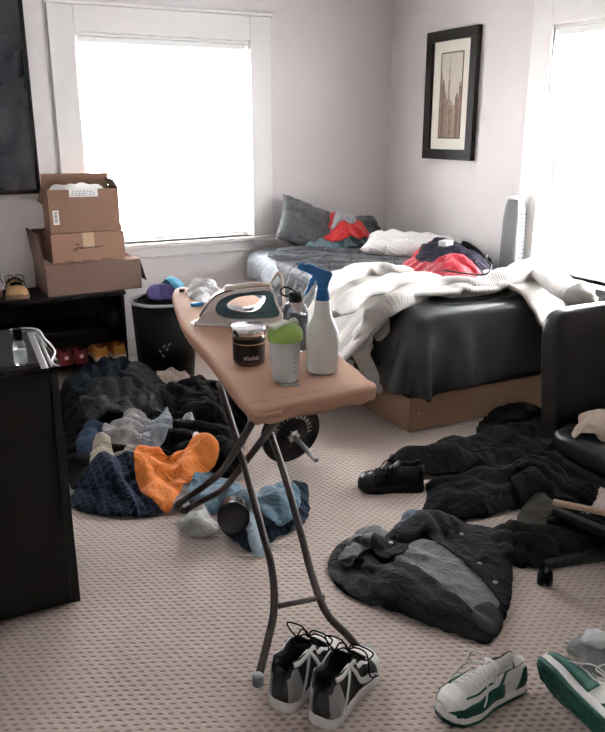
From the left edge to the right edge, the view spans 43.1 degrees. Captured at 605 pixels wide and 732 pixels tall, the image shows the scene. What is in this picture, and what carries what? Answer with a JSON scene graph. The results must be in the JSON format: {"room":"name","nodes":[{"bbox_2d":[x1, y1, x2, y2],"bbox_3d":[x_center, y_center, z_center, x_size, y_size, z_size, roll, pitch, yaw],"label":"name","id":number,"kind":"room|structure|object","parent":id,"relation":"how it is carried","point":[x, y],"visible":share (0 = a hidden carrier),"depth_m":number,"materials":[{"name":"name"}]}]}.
{"room":"bedroom","nodes":[
{"label":"bedroom","id":0,"kind":"room"},
{"bbox_2d":[0,0,393,336],"bbox_3d":[-1.151,-1.327,5.185,4.340,2.550,0.160,-9,19,-26],"label":"wall","id":1,"kind":"structure","parent":0,"point":[331,60],"depth_m":5.54,"materials":[{"name":"white paint"}]},
{"bbox_2d":[0,0,40,194],"bbox_3d":[-2.102,-1.585,4.477,0.990,1.165,0.033,-9,19,-26],"label":"framed poster","id":2,"kind":"object","parent":1,"relation":"attached to","point":[19,167],"visible":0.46,"depth_m":4.67,"materials":[{"name":"black paint"}]},
{"bbox_2d":[127,336,136,356],"bbox_3d":[-1.181,-0.142,5.434,4.180,0.140,0.016,-9,19,-26],"label":"baseboard","id":3,"kind":"structure","parent":1,"relation":"attached to","point":[132,351],"depth_m":5.41,"materials":[{"name":"white paint"}]},
{"bbox_2d":[43,0,276,257],"bbox_3d":[-0.911,-1.560,5.206,1.527,1.603,0.220,-9,19,-26],"label":"window","id":4,"kind":"structure","parent":1,"relation":"in","point":[252,84],"depth_m":5.22,"materials":[{"name":"white paint"}]},
{"bbox_2d":[76,36,247,239],"bbox_3d":[-0.906,-1.520,5.207,1.133,1.281,0.045,-9,19,-26],"label":"window blind","id":5,"kind":"object","parent":4,"relation":"attached to","point":[79,39],"visible":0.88,"depth_m":5.19,"materials":[{"name":"white plastic"}]},
{"bbox_2d":[0,351,604,731],"bbox_3d":[0.300,0.806,2.709,4.180,0.050,6.500,-9,19,-26],"label":"floor","id":6,"kind":"structure","parent":0,"point":[166,631],"depth_m":2.49,"materials":[{"name":"carpet"}]},
{"bbox_2d":[0,327,80,620],"bbox_3d":[-1.199,0.398,2.465,0.812,0.874,0.525,-9,19,-26],"label":"dresser","id":7,"kind":"object","parent":6,"relation":"on","point":[39,571],"depth_m":2.42,"materials":[{"name":"black wood"}]},
{"bbox_2d":[12,327,27,365],"bbox_3d":[-0.847,-0.058,2.287,0.038,0.111,0.038,-9,19,-26],"label":"spray bottle","id":8,"kind":"object","parent":7,"relation":"on","point":[18,346],"visible":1,"depth_m":2.27,"materials":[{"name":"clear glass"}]},
{"bbox_2d":[10,327,60,366],"bbox_3d":[-0.842,-0.072,2.493,0.084,0.012,0.528,-11,21,-33],"label":"charging cable","id":9,"kind":"object","parent":7,"relation":"on","point":[44,338],"visible":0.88,"depth_m":2.51,"materials":[{"name":"white plastic"}]},
{"bbox_2d":[27,332,47,368],"bbox_3d":[-0.852,-0.054,2.456,0.020,0.002,0.454,-8,19,-23],"label":"ruler","id":10,"kind":"object","parent":7,"relation":"on","point":[39,355],"visible":1,"depth_m":2.43,"materials":[{"name":"silver metal"}]},
{"bbox_2d":[0,287,128,368],"bbox_3d":[-1.689,-0.180,4.840,1.090,0.565,0.400,-9,19,-26],"label":"shoe rack","id":11,"kind":"object","parent":6,"relation":"on","point":[56,317],"visible":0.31,"depth_m":4.92,"materials":[{"name":"black wood"}]},
{"bbox_2d":[4,274,29,300],"bbox_3d":[-1.738,-0.485,4.637,0.146,0.138,0.255,-8,19,-24],"label":"shoe","id":12,"kind":"object","parent":11,"relation":"on","point":[15,289],"visible":1,"depth_m":4.57,"materials":[{"name":"brown leather"}]},
{"bbox_2d":[0,314,122,337],"bbox_3d":[-1.691,-0.227,4.831,1.026,0.020,0.390,-9,19,-26],"label":"shelf","id":13,"kind":"object","parent":11,"relation":"attached to","point":[66,324],"depth_m":4.90,"materials":[{"name":"black wood"}]},
{"bbox_2d":[51,348,72,365],"bbox_3d":[-1.533,-0.091,4.870,0.121,0.118,0.265,-10,20,-29],"label":"shoe","id":14,"kind":"object","parent":11,"relation":"on","point":[64,356],"visible":0.72,"depth_m":4.77,"materials":[{"name":"red fabric"}]},
{"bbox_2d":[68,346,87,363],"bbox_3d":[-1.450,-0.104,4.910,0.121,0.118,0.265,-10,20,-29],"label":"shoe","id":15,"kind":"object","parent":11,"relation":"on","point":[79,353],"visible":0.79,"depth_m":4.81,"materials":[{"name":"red fabric"}]},
{"bbox_2d":[57,346,113,368],"bbox_3d":[-1.691,-0.026,4.893,1.026,0.020,0.390,-9,19,-26],"label":"shelf","id":16,"kind":"object","parent":11,"relation":"attached to","point":[90,359],"depth_m":4.83,"materials":[{"name":"black wood"}]},
{"bbox_2d":[26,224,146,296],"bbox_3d":[-1.373,-0.691,4.883,0.650,0.380,0.375,-9,20,-28],"label":"cardboard box","id":17,"kind":"object","parent":11,"relation":"on","point":[70,278],"visible":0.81,"depth_m":4.75,"materials":[{"name":"brown cardboard"}]},
{"bbox_2d":[41,229,125,263],"bbox_3d":[-1.386,-0.769,4.848,0.445,0.184,0.305,-9,19,-27],"label":"cardboard box","id":18,"kind":"object","parent":17,"relation":"on","point":[92,245],"visible":0.98,"depth_m":4.72,"materials":[{"name":"beige cardboard"}]},
{"bbox_2d":[37,173,120,233],"bbox_3d":[-1.397,-1.020,4.767,0.454,0.334,0.286,-8,19,-24],"label":"cardboard box","id":19,"kind":"object","parent":18,"relation":"on","point":[71,202],"visible":1,"depth_m":4.68,"materials":[{"name":"brown cardboard"}]},
{"bbox_2d":[78,310,99,329],"bbox_3d":[-1.370,-0.317,4.910,0.110,0.104,0.275,-9,20,-28],"label":"shoe","id":20,"kind":"object","parent":11,"relation":"on","point":[90,320],"visible":1,"depth_m":4.81,"materials":[{"name":"black leather"}]},
{"bbox_2d":[87,343,108,361],"bbox_3d":[-1.326,-0.123,4.971,0.126,0.118,0.265,-7,19,-22],"label":"shoe","id":21,"kind":"object","parent":11,"relation":"on","point":[96,351],"visible":0.95,"depth_m":4.87,"materials":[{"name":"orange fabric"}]},
{"bbox_2d":[101,308,122,326],"bbox_3d":[-1.234,-0.338,4.978,0.110,0.104,0.275,-9,20,-28],"label":"shoe","id":22,"kind":"object","parent":11,"relation":"on","point":[113,317],"visible":0.99,"depth_m":4.88,"materials":[{"name":"black leather"}]},
{"bbox_2d":[104,341,125,358],"bbox_3d":[-1.234,-0.137,5.016,0.126,0.118,0.265,-10,20,-30],"label":"shoe","id":23,"kind":"object","parent":11,"relation":"on","point":[116,349],"visible":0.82,"depth_m":4.92,"materials":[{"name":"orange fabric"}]},
{"bbox_2d":[111,346,116,354],"bbox_3d":[-1.213,-0.102,4.913,0.058,0.060,0.015,12,21,33],"label":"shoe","id":24,"kind":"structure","parent":23,"relation":"on","point":[114,350],"depth_m":4.90,"materials":[{"name":"orange fabric"}]},
{"bbox_2d":[70,450,163,516],"bbox_3d":[-0.787,0.506,3.293,0.416,0.165,0.405,-9,19,-26],"label":"shirt","id":25,"kind":"object","parent":6,"relation":"on","point":[109,487],"visible":0.74,"depth_m":3.30,"materials":[{"name":"blue fabric"}]},
{"bbox_2d":[89,432,113,462],"bbox_3d":[-0.928,0.428,3.517,0.154,0.142,0.465,-8,19,-23],"label":"shorts","id":26,"kind":"object","parent":25,"relation":"on","point":[101,442],"visible":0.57,"depth_m":3.60,"materials":[{"name":"fabric"}]},
{"bbox_2d":[114,444,135,455],"bbox_3d":[-0.789,0.436,3.495,0.126,0.106,0.264,-9,19,-26],"label":"shorts","id":27,"kind":"object","parent":25,"relation":"on","point":[129,447],"visible":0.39,"depth_m":3.58,"materials":[{"name":"fabric"}]},
{"bbox_2d":[60,367,247,430],"bbox_3d":[-0.908,0.128,4.506,1.156,0.166,1.225,-1,17,-4],"label":"trousers","id":28,"kind":"object","parent":6,"relation":"on","point":[68,397],"depth_m":4.49,"materials":[{"name":"fabric"}]},
{"bbox_2d":[78,374,164,419],"bbox_3d":[-1.007,0.164,4.258,0.496,0.146,0.519,-9,19,-26],"label":"jacket","id":29,"kind":"object","parent":28,"relation":"on","point":[112,392],"visible":0.88,"depth_m":4.20,"materials":[{"name":"fabric"}]},
{"bbox_2d":[117,361,166,397],"bbox_3d":[-0.883,0.102,4.490,0.317,0.126,0.649,-9,19,-26],"label":"sweatshirt","id":30,"kind":"object","parent":28,"relation":"on","point":[147,377],"visible":0.7,"depth_m":4.55,"materials":[{"name":"fabric"}]},
{"bbox_2d":[69,356,130,395],"bbox_3d":[-1.161,0.062,4.629,0.501,0.130,0.761,-9,19,-26],"label":"jeans","id":31,"kind":"object","parent":30,"relation":"on","point":[82,381],"visible":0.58,"depth_m":4.64,"materials":[{"name":"fabric"}]},
{"bbox_2d":[159,377,247,423],"bbox_3d":[-0.541,0.185,4.236,0.447,0.148,0.668,-9,19,-26],"label":"trousers","id":32,"kind":"object","parent":28,"relation":"on","point":[175,396],"visible":0.7,"depth_m":4.20,"materials":[{"name":"fabric"}]},
{"bbox_2d":[63,400,245,489],"bbox_3d":[-0.831,0.373,3.723,1.065,0.163,0.828,3,18,10],"label":"hoodie","id":33,"kind":"object","parent":6,"relation":"on","point":[74,419],"visible":0.21,"depth_m":3.88,"materials":[{"name":"fabric"}]},
{"bbox_2d":[75,419,102,454],"bbox_3d":[-1.031,0.340,3.769,0.157,0.074,0.357,-3,18,-9],"label":"shirt","id":34,"kind":"object","parent":33,"relation":"on","point":[84,442],"visible":0.66,"depth_m":3.71,"materials":[{"name":"fabric"}]},
{"bbox_2d":[129,293,194,375],"bbox_3d":[-0.871,-0.172,4.871,0.420,0.532,0.420,-9,19,-26],"label":"laundry basket","id":35,"kind":"object","parent":6,"relation":"on","point":[161,343],"visible":0.48,"depth_m":4.70,"materials":[{"name":"black plastic"}]},
{"bbox_2d":[137,294,172,304],"bbox_3d":[-0.876,-0.438,4.806,0.348,0.088,0.343,-9,19,-26],"label":"shirt","id":36,"kind":"object","parent":35,"relation":"in","point":[143,299],"visible":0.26,"depth_m":4.68,"materials":[{"name":"fabric"}]},
{"bbox_2d":[146,283,174,299],"bbox_3d":[-0.867,-0.462,4.737,0.196,0.101,0.206,-9,19,-26],"label":"shirt","id":37,"kind":"object","parent":36,"relation":"on","point":[160,291],"visible":0.8,"depth_m":4.68,"materials":[{"name":"fabric"}]},
{"bbox_2d":[162,276,185,288],"bbox_3d":[-0.785,-0.498,4.802,0.177,0.145,0.232,-9,19,-26],"label":"shirt","id":38,"kind":"object","parent":35,"relation":"on","point":[174,282],"visible":0.5,"depth_m":4.71,"materials":[{"name":"fabric"}]},
{"bbox_2d":[134,433,218,513],"bbox_3d":[-0.594,0.454,3.415,0.396,0.176,0.519,1,17,4],"label":"t-shirt","id":39,"kind":"object","parent":6,"relation":"on","point":[161,477],"visible":0.99,"depth_m":3.42,"materials":[{"name":"fabric"}]},
{"bbox_2d":[142,407,171,446],"bbox_3d":[-0.721,0.294,3.896,0.140,0.110,0.514,0,17,0],"label":"shirt","id":40,"kind":"object","parent":39,"relation":"on","point":[154,435],"visible":0.91,"depth_m":3.73,"materials":[{"name":"fabric"}]},
{"bbox_2d":[102,408,150,445],"bbox_3d":[-0.879,0.312,3.852,0.284,0.102,0.385,-9,19,-26],"label":"shirt","id":41,"kind":"object","parent":40,"relation":"on","point":[126,430],"visible":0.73,"depth_m":3.81,"materials":[{"name":"fabric"}]},
{"bbox_2d":[171,483,189,513],"bbox_3d":[-0.511,0.516,3.369,0.140,0.098,0.377,2,17,5],"label":"t-shirt","id":42,"kind":"object","parent":6,"relation":"on","point":[186,486],"visible":0.22,"depth_m":3.30,"materials":[{"name":"fabric"}]},
{"bbox_2d":[177,504,217,537],"bbox_3d":[-0.431,0.624,3.107,0.160,0.051,0.221,-9,19,-26],"label":"towel","id":43,"kind":"object","parent":6,"relation":"on","point":[198,523],"visible":0.96,"depth_m":3.07,"materials":[{"name":"fabric"}]},
{"bbox_2d":[160,399,243,477],"bbox_3d":[-0.503,0.339,3.782,0.464,0.190,0.599,1,17,2],"label":"t-shirt","id":44,"kind":"object","parent":6,"relation":"on","point":[208,415],"visible":0.62,"depth_m":3.77,"materials":[{"name":"fabric"}]},
{"bbox_2d":[182,412,194,419],"bbox_3d":[-0.581,0.273,3.922,0.060,0.058,0.124,-9,19,-26],"label":"label","id":45,"kind":"object","parent":44,"relation":"on","point":[188,416],"visible":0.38,"depth_m":3.94,"materials":[{"name":"fabric"}]},
{"bbox_2d":[187,471,300,526],"bbox_3d":[-0.230,0.529,3.289,0.556,0.123,0.374,9,20,27],"label":"jeans","id":46,"kind":"object","parent":6,"relation":"on","point":[273,502],"visible":0.69,"depth_m":3.20,"materials":[{"name":"fabric"}]},
{"bbox_2d":[246,500,264,556],"bbox_3d":[-0.193,0.636,3.011,0.081,0.086,0.309,-6,18,-18],"label":"shirt","id":47,"kind":"object","parent":6,"relation":"on","point":[254,540],"visible":0.49,"depth_m":2.94,"materials":[{"name":"fabric"}]},
{"bbox_2d":[222,480,309,551],"bbox_3d":[-0.111,0.583,3.202,0.327,0.073,0.585,15,23,40],"label":"jeans","id":48,"kind":"object","parent":6,"relation":"on","point":[273,531],"visible":0.28,"depth_m":3.05,"materials":[{"name":"fabric"}]},
{"bbox_2d":[217,496,249,533],"bbox_3d":[-0.271,0.581,3.014,0.126,0.143,0.137,-2,17,-5],"label":"round tin","id":49,"kind":"object","parent":48,"relation":"on","point":[233,516],"visible":1,"depth_m":2.96,"materials":[{"name":"black metal"}]},
{"bbox_2d":[172,287,376,687],"bbox_3d":[-0.221,0.304,2.805,0.457,0.908,1.605,-6,18,-18],"label":"ironing board","id":50,"kind":"object","parent":6,"relation":"on","point":[262,399],"visible":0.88,"depth_m":2.37,"materials":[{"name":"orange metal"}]},
{"bbox_2d":[190,301,205,306],"bbox_3d":[-0.409,-0.243,3.002,0.062,0.015,0.022,-12,21,-33],"label":"lighter","id":51,"kind":"object","parent":50,"relation":"on","point":[193,304],"visible":0.94,"depth_m":2.99,"materials":[{"name":"blue plastic"}]},
{"bbox_2d":[186,278,222,302],"bbox_3d":[-0.412,-0.332,3.212,0.152,0.051,0.416,-4,18,-14],"label":"handkerchief","id":52,"kind":"object","parent":50,"relation":"on","point":[198,290],"visible":0.91,"depth_m":3.18},
{"bbox_2d":[191,271,285,327],"bbox_3d":[-0.222,-0.236,2.690,0.344,0.188,0.120,-2,17,-6],"label":"iron","id":53,"kind":"object","parent":50,"relation":"on","point":[216,313],"visible":0.94,"depth_m":2.67,"materials":[{"name":"silver metal"}]},
{"bbox_2d":[231,321,265,366],"bbox_3d":[-0.158,-0.064,2.259,0.102,0.116,0.102,-4,18,-12],"label":"jar","id":54,"kind":"object","parent":50,"relation":"on","point":[248,337],"visible":1,"depth_m":2.22,"materials":[{"name":"black glass"}]},
{"bbox_2d":[267,317,302,382],"bbox_3d":[-0.048,-0.044,2.097,0.097,0.170,0.097,-2,17,-6],"label":"cup","id":55,"kind":"object","parent":50,"relation":"on","point":[284,337],"visible":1,"depth_m":2.06,"materials":[{"name":"white plastic"}]},
{"bbox_2d":[280,383,299,386],"bbox_3d":[-0.034,0.050,2.071,0.052,0.008,0.010,-2,17,-7],"label":"nail clipper","id":56,"kind":"object","parent":50,"relation":"on","point":[283,384],"visible":1,"depth_m":2.07,"materials":[{"name":"silver metal"}]},
{"bbox_2d":[280,286,307,351],"bbox_3d":[-0.021,-0.149,2.381,0.078,0.202,0.078,-14,22,-37],"label":"water bottle","id":57,"kind":"object","parent":50,"relation":"on","point":[296,308],"visible":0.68,"depth_m":2.35,"materials":[{"name":"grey plastic"}]},
{"bbox_2d":[297,262,338,373],"bbox_3d":[0.044,-0.137,2.157,0.117,0.312,0.092,1,17,3],"label":"spray bottle","id":58,"kind":"object","parent":50,"relation":"on","point":[322,335],"visible":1,"depth_m":2.13,"materials":[{"name":"white plastic"}]},
{"bbox_2d":[261,414,319,461],"bbox_3d":[-0.058,0.332,3.585,0.275,0.302,0.318,1,17,2],"label":"dumbbell","id":59,"kind":"object","parent":6,"relation":"on","point":[295,436],"visible":0.73,"depth_m":3.62,"materials":[{"name":"black metal"}]},
{"bbox_2d":[269,621,341,713],"bbox_3d":[0.014,0.837,2.231,0.156,0.175,0.306,10,20,29],"label":"trainer","id":60,"kind":"object","parent":6,"relation":"on","point":[292,666],"visible":0.96,"depth_m":2.14,"materials":[{"name":"grey fabric"}]},
{"bbox_2d":[309,635,380,729],"bbox_3d":[0.125,0.855,2.173,0.156,0.175,0.306,10,20,28],"label":"trainer","id":61,"kind":"object","parent":6,"relation":"on","point":[342,678],"visible":1,"depth_m":2.11,"materials":[{"name":"grey fabric"}]},
{"bbox_2d":[358,454,424,494],"bbox_3d":[0.396,0.480,3.412,0.297,0.154,0.142,3,18,9],"label":"shoe","id":62,"kind":"object","parent":6,"relation":"on","point":[400,476],"visible":1,"depth_m":3.38,"materials":[{"name":"black leather"}]},
{"bbox_2d":[257,279,540,432],"bbox_3d":[0.538,-0.292,5.040,1.005,0.660,2.057,-9,19,-26],"label":"bed","id":63,"kind":"object","parent":6,"relation":"on","point":[411,413],"visible":0.09,"depth_m":4.19,"materials":[{"name":"beige wood"}]},
{"bbox_2d":[247,249,279,286],"bbox_3d":[0.366,-0.644,5.260,1.099,0.200,1.343,-9,19,-26],"label":"fitted sheet","id":64,"kind":"object","parent":63,"relation":"on","point":[260,266],"visible":0.16,"depth_m":5.42,"materials":[{"name":"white fabric"}]},
{"bbox_2d":[268,243,411,311],"bbox_3d":[0.305,-0.484,5.125,1.324,0.541,1.508,-9,19,-26],"label":"sheet","id":65,"kind":"object","parent":63,"relation":"on","point":[287,259],"visible":0.38,"depth_m":4.99,"materials":[{"name":"grey fabric"}]},
{"bbox_2d":[275,194,330,245],"bbox_3d":[0.077,-0.992,5.537,0.601,0.484,0.288,-3,18,-11],"label":"pillow","id":66,"kind":"object","parent":65,"relation":"on","point":[301,223],"visible":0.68,"depth_m":5.44,"materials":[{"name":"grey fabric"}]},
{"bbox_2d":[305,236,367,247],"bbox_3d":[0.258,-0.947,5.555,0.583,0.162,0.319,-11,21,-32],"label":"shirt","id":67,"kind":"object","parent":65,"relation":"on","point":[348,242],"visible":0.38,"depth_m":5.43,"materials":[{"name":"fabric"}]},
{"bbox_2d":[323,212,369,240],"bbox_3d":[0.289,-1.022,5.577,0.407,0.190,0.369,-9,19,-26],"label":"shirt","id":68,"kind":"object","parent":67,"relation":"on","point":[343,230],"visible":0.76,"depth_m":5.45,"materials":[{"name":"fabric"}]},
{"bbox_2d":[331,211,356,228],"bbox_3d":[0.302,-1.062,5.546,0.124,0.116,0.286,11,20,32],"label":"shirt","id":69,"kind":"object","parent":68,"relation":"on","point":[339,216],"visible":1,"depth_m":5.52,"materials":[{"name":"fabric"}]},
{"bbox_2d":[348,215,380,247],"bbox_3d":[0.414,-0.995,5.719,0.400,0.242,0.257,-8,19,-24],"label":"pillow","id":70,"kind":"object","parent":65,"relation":"on","point":[369,222],"visible":0.28,"depth_m":5.71,"materials":[{"name":"grey fabric"}]},
{"bbox_2d":[360,229,461,255],"bbox_3d":[0.756,-0.820,5.215,0.681,0.194,0.418,4,18,12],"label":"pillow","id":71,"kind":"object","parent":65,"relation":"on","point":[392,242],"visible":0.64,"depth_m":5.10,"materials":[{"name":"white fabric"}]},
{"bbox_2d":[349,288,541,401],"bbox_3d":[0.780,-0.213,4.454,1.188,0.486,1.052,-9,19,-26],"label":"sheet","id":72,"kind":"object","parent":63,"relation":"on","point":[435,345],"visible":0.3,"depth_m":4.03,"materials":[{"name":"black fabric"}]},
{"bbox_2d":[308,254,597,393],"bbox_3d":[0.743,-0.180,4.164,1.805,0.756,1.090,-1,17,-3],"label":"comforter","id":73,"kind":"object","parent":72,"relation":"on","point":[364,296],"visible":0.77,"depth_m":4.07,"materials":[{"name":"fabric"}]},
{"bbox_2d":[402,237,496,277],"bbox_3d":[0.896,-0.663,4.710,0.770,0.178,1.009,-9,19,-26],"label":"jacket","id":74,"kind":"object","parent":73,"relation":"on","point":[431,257],"visible":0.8,"depth_m":4.45,"materials":[{"name":"fabric"}]},
{"bbox_2d":[438,239,452,246],"bbox_3d":[0.900,-0.770,4.786,0.060,0.035,0.107,14,22,38],"label":"power adapter","id":75,"kind":"object","parent":74,"relation":"on","point":[446,242],"visible":0.96,"depth_m":4.75,"materials":[{"name":"white plastic"}]},
{"bbox_2d":[462,241,493,264],"bbox_3d":[1.162,-0.767,5.079,0.213,0.152,0.552,4,18,12],"label":"sock","id":76,"kind":"object","parent":74,"relation":"on","point":[467,245],"visible":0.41,"depth_m":4.90,"materials":[{"name":"fabric"}]},
{"bbox_2d":[441,253,491,275],"bbox_3d":[0.861,-0.538,4.031,0.252,0.079,0.518,3,18,10],"label":"cable","id":77,"kind":"object","parent":73,"relation":"on","point":[490,264],"visible":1,"depth_m":3.90,"materials":[{"name":"plastic"}]},
{"bbox_2d":[394,509,417,527],"bbox_3d":[0.480,0.631,3.042,0.246,0.079,0.277,14,22,37],"label":"jeans","id":78,"kind":"object","parent":6,"relation":"on","point":[408,513],"visible":0.19,"depth_m":3.10,"materials":[{"name":"fabric"}]},
{"bbox_2d":[328,509,512,643],"bbox_3d":[0.428,0.695,2.798,0.666,0.100,0.753,5,18,16],"label":"denim jacket","id":79,"kind":"object","parent":6,"relation":"on","point":[435,568],"visible":1,"depth_m":2.73,"materials":[{"name":"black fabric"}]},
{"bbox_2d":[383,416,553,474],"bbox_3d":[0.929,0.404,3.709,1.107,0.112,0.542,-10,20,-30],"label":"trousers","id":80,"kind":"object","parent":6,"relation":"on","point":[502,444],"visible":0.68,"depth_m":3.64,"materials":[{"name":"fabric"}]},
{"bbox_2d":[422,463,519,518],"bbox_3d":[0.840,0.515,3.396,0.844,0.086,0.396,-9,19,-26],"label":"trousers","id":81,"kind":"object","parent":6,"relation":"on","point":[481,491],"visible":0.68,"depth_m":3.26,"materials":[{"name":"fabric"}]},
{"bbox_2d":[434,650,527,727],"bbox_3d":[0.505,0.881,2.134,0.302,0.149,0.143,-7,18,-20],"label":"shoe","id":82,"kind":"object","parent":6,"relation":"on","point":[466,700],"visible":1,"depth_m":2.11,"materials":[{"name":"white leather"}]},
{"bbox_2d":[476,402,540,432],"bbox_3d":[1.143,0.240,4.147,0.459,0.167,0.367,-1,17,-3],"label":"shirt","id":83,"kind":"object","parent":6,"relation":"on","point":[518,411],"visible":0.79,"depth_m":4.03,"materials":[{"name":"fabric"}]},
{"bbox_2d":[499,195,526,267],"bbox_3d":[1.298,-0.484,4.823,0.170,1.155,0.170,15,23,40],"label":"tower fan","id":84,"kind":"object","parent":6,"relation":"on","point":[514,218],"visible":0.4,"depth_m":4.67,"materials":[{"name":"white plastic"}]},
{"bbox_2d":[518,213,526,258],"bbox_3d":[1.342,-0.566,4.755,0.007,0.752,0.060,15,23,40],"label":"grille","id":85,"kind":"object","parent":84,"relation":"attached to","point":[521,216],"depth_m":4.67,"materials":[{"name":"grey plastic"}]},
{"bbox_2d":[517,492,561,523],"bbox_3d":[0.985,0.597,3.162,0.199,0.072,0.163,-9,19,-26],"label":"socks","id":86,"kind":"object","parent":6,"relation":"on","point":[537,509],"visible":0.62,"depth_m":3.17,"materials":[{"name":"fabric"}]},
{"bbox_2d":[510,442,599,514],"bbox_3d":[1.121,0.483,3.405,0.371,0.143,0.669,9,19,26],"label":"sweater","id":87,"kind":"object","parent":6,"relation":"on","point":[544,471],"visible":0.66,"depth_m":3.32,"materials":[{"name":"fabric"}]},
{"bbox_2d":[505,513,604,568],"bbox_3d":[1.033,0.647,2.988,0.598,0.079,0.345,-4,18,-12],"label":"trousers","id":88,"kind":"object","parent":6,"relation":"on","point":[533,543],"visible":0.71,"depth_m":2.90,"materials":[{"name":"fabric"}]},
{"bbox_2d":[553,499,604,515],"bbox_3d":[1.086,0.550,2.960,0.228,0.020,0.024,9,19,26],"label":"wooden slat","id":89,"kind":"object","parent":88,"relation":"on","point":[570,505],"visible":1,"depth_m":2.96,"materials":[{"name":"brown wood"}]},
{"bbox_2d":[536,652,604,731],"bbox_3d":[0.788,0.889,2.103,0.166,0.148,0.302,-7,19,-22],"label":"shoe","id":90,"kind":"object","parent":6,"relation":"on","point":[575,687],"visible":1,"depth_m":2.08,"materials":[{"name":"green rubber"}]},
{"bbox_2d":[537,301,604,585],"bbox_3d":[1.212,0.293,2.824,0.919,0.858,0.961,-9,19,-26],"label":"office chair","id":91,"kind":"object","parent":6,"relation":"on","point":[573,337],"visible":0.91,"depth_m":3.05,"materials":[{"name":"black leather"}]},
{"bbox_2d":[572,409,604,441],"bbox_3d":[1.157,0.205,2.963,0.167,0.080,0.313,10,20,29],"label":"towel","id":92,"kind":"object","parent":91,"relation":"on","point":[592,421],"visible":1,"depth_m":2.89,"materials":[{"name":"beige fabric"}]},
{"bbox_2d":[566,633,604,677],"bbox_3d":[0.892,0.864,2.333,0.157,0.055,0.182,-9,19,-26],"label":"sweatshirt","id":93,"kind":"object","parent":6,"relation":"on","point":[575,647],"visible":0.54,"depth_m":2.30,"materials":[{"name":"fabric"}]},
{"bbox_2d":[581,629,604,648],"bbox_3d":[0.925,0.841,2.358,0.163,0.080,0.096,-9,19,-26],"label":"t-shirt","id":94,"kind":"object","parent":6,"relation":"on","point":[595,638],"visible":1,"depth_m":2.31,"materials":[{"name":"fabric"}]},
{"bbox_2d":[595,287,604,301],"bbox_3d":[1.799,0.057,3.753,0.240,0.760,0.820,-9,19,-26],"label":"side table","id":95,"kind":"object","parent":6,"relation":"on","point":[600,292],"visible":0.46,"depth_m":3.92,"materials":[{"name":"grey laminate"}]},
{"bbox_2d":[386,0,604,286],"bbox_3d":[2.231,-0.730,3.269,0.160,2.550,6.500,-9,19,-26],"label":"wall","id":96,"kind":"structure","parent":0,"point":[466,201],"depth_m":5.16,"materials":[{"name":"white paint"}]},
{"bbox_2d":[422,24,482,160],"bbox_3d":[1.002,-1.833,5.197,0.037,0.836,0.544,-9,19,-26],"label":"framed picture","id":97,"kind":"object","parent":96,"relation":"attached to","point":[453,56],"visible":1,"depth_m":5.18,"materials":[{"name":"black wood"}]},
{"bbox_2d":[438,52,462,136],"bbox_3d":[1.006,-1.834,5.199,0.005,0.540,0.224,-9,19,-26],"label":"print","id":98,"kind":"object","parent":97,"relation":"attached to","point":[450,95],"depth_m":5.20},
{"bbox_2d":[519,0,604,299],"bbox_3d":[1.746,-1.150,4.058,0.220,1.683,1.535,-9,19,-26],"label":"window","id":99,"kind":"structure","parent":96,"relation":"in","point":[570,232],"depth_m":4.46,"materials":[{"name":"white paint"}]},
{"bbox_2d":[553,22,604,125],"bbox_3d":[1.734,-1.510,3.940,0.045,0.527,1.141,-9,19,-26],"label":"window blind","id":100,"kind":"object","parent":99,"relation":"attached to","point":[596,27],"visible":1,"depth_m":4.25,"materials":[{"name":"white plastic"}]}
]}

